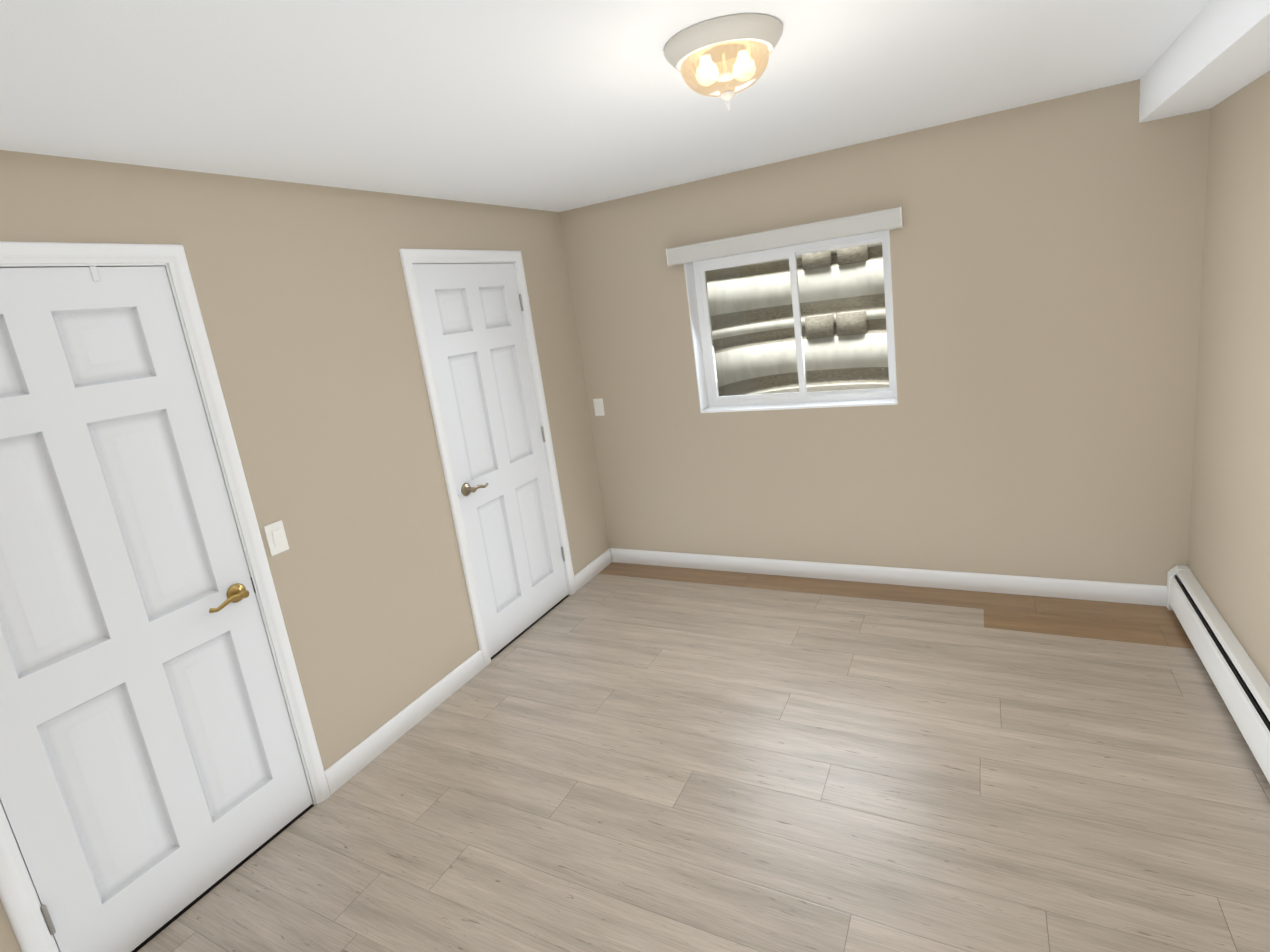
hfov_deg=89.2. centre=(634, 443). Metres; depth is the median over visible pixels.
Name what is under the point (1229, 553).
wall
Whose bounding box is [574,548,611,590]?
baseboard
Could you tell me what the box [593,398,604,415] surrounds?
switch plate
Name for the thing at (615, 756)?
floor
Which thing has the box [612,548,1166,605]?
baseboard
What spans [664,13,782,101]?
pan
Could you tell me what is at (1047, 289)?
wall
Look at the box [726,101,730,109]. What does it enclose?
finial
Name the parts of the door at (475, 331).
door handle, door hinges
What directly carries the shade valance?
attached to the wall at (1047, 289)
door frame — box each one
[0,241,330,951]
[399,249,576,666]
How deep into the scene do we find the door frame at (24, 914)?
2.15 m
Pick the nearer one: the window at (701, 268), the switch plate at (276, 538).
the switch plate at (276, 538)
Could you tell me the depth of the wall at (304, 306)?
2.63 m
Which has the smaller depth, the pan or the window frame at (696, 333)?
the pan
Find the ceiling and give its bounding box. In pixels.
[0,0,1210,211]
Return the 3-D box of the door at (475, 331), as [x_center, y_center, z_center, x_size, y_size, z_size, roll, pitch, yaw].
[-0.713,0.058,3.519,0.096,2.030,0.772,-1,14,28]
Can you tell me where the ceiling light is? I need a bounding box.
[680,40,769,96]
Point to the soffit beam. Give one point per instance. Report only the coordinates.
(1216, 52)
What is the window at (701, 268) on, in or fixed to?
in the wall at (1047, 289)
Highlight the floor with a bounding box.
[137,562,1269,951]
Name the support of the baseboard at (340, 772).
attached to the wall at (304, 306)
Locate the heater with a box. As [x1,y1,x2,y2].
[1166,565,1269,783]
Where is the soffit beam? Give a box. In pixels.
[1139,0,1269,122]
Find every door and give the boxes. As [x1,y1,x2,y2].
[0,266,312,951]
[413,263,568,656]
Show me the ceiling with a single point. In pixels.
(552, 104)
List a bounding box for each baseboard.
[324,650,484,793]
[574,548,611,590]
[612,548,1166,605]
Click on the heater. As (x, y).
(1240, 683)
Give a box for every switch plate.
[263,520,288,555]
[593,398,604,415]
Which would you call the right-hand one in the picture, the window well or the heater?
the heater
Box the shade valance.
[666,207,902,265]
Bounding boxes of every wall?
[0,150,608,951]
[559,79,1210,585]
[1188,71,1269,685]
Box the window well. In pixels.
[706,242,888,395]
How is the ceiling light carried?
attached to the pan
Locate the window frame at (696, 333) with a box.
[684,230,897,412]
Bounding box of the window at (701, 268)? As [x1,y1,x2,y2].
[693,230,895,406]
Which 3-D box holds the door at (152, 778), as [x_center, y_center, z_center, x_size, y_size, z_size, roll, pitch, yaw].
[-1.548,0.504,1.954,0.096,2.033,0.772,-1,14,28]
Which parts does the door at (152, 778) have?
door hinges, door handle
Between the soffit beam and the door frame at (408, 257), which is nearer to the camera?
the soffit beam

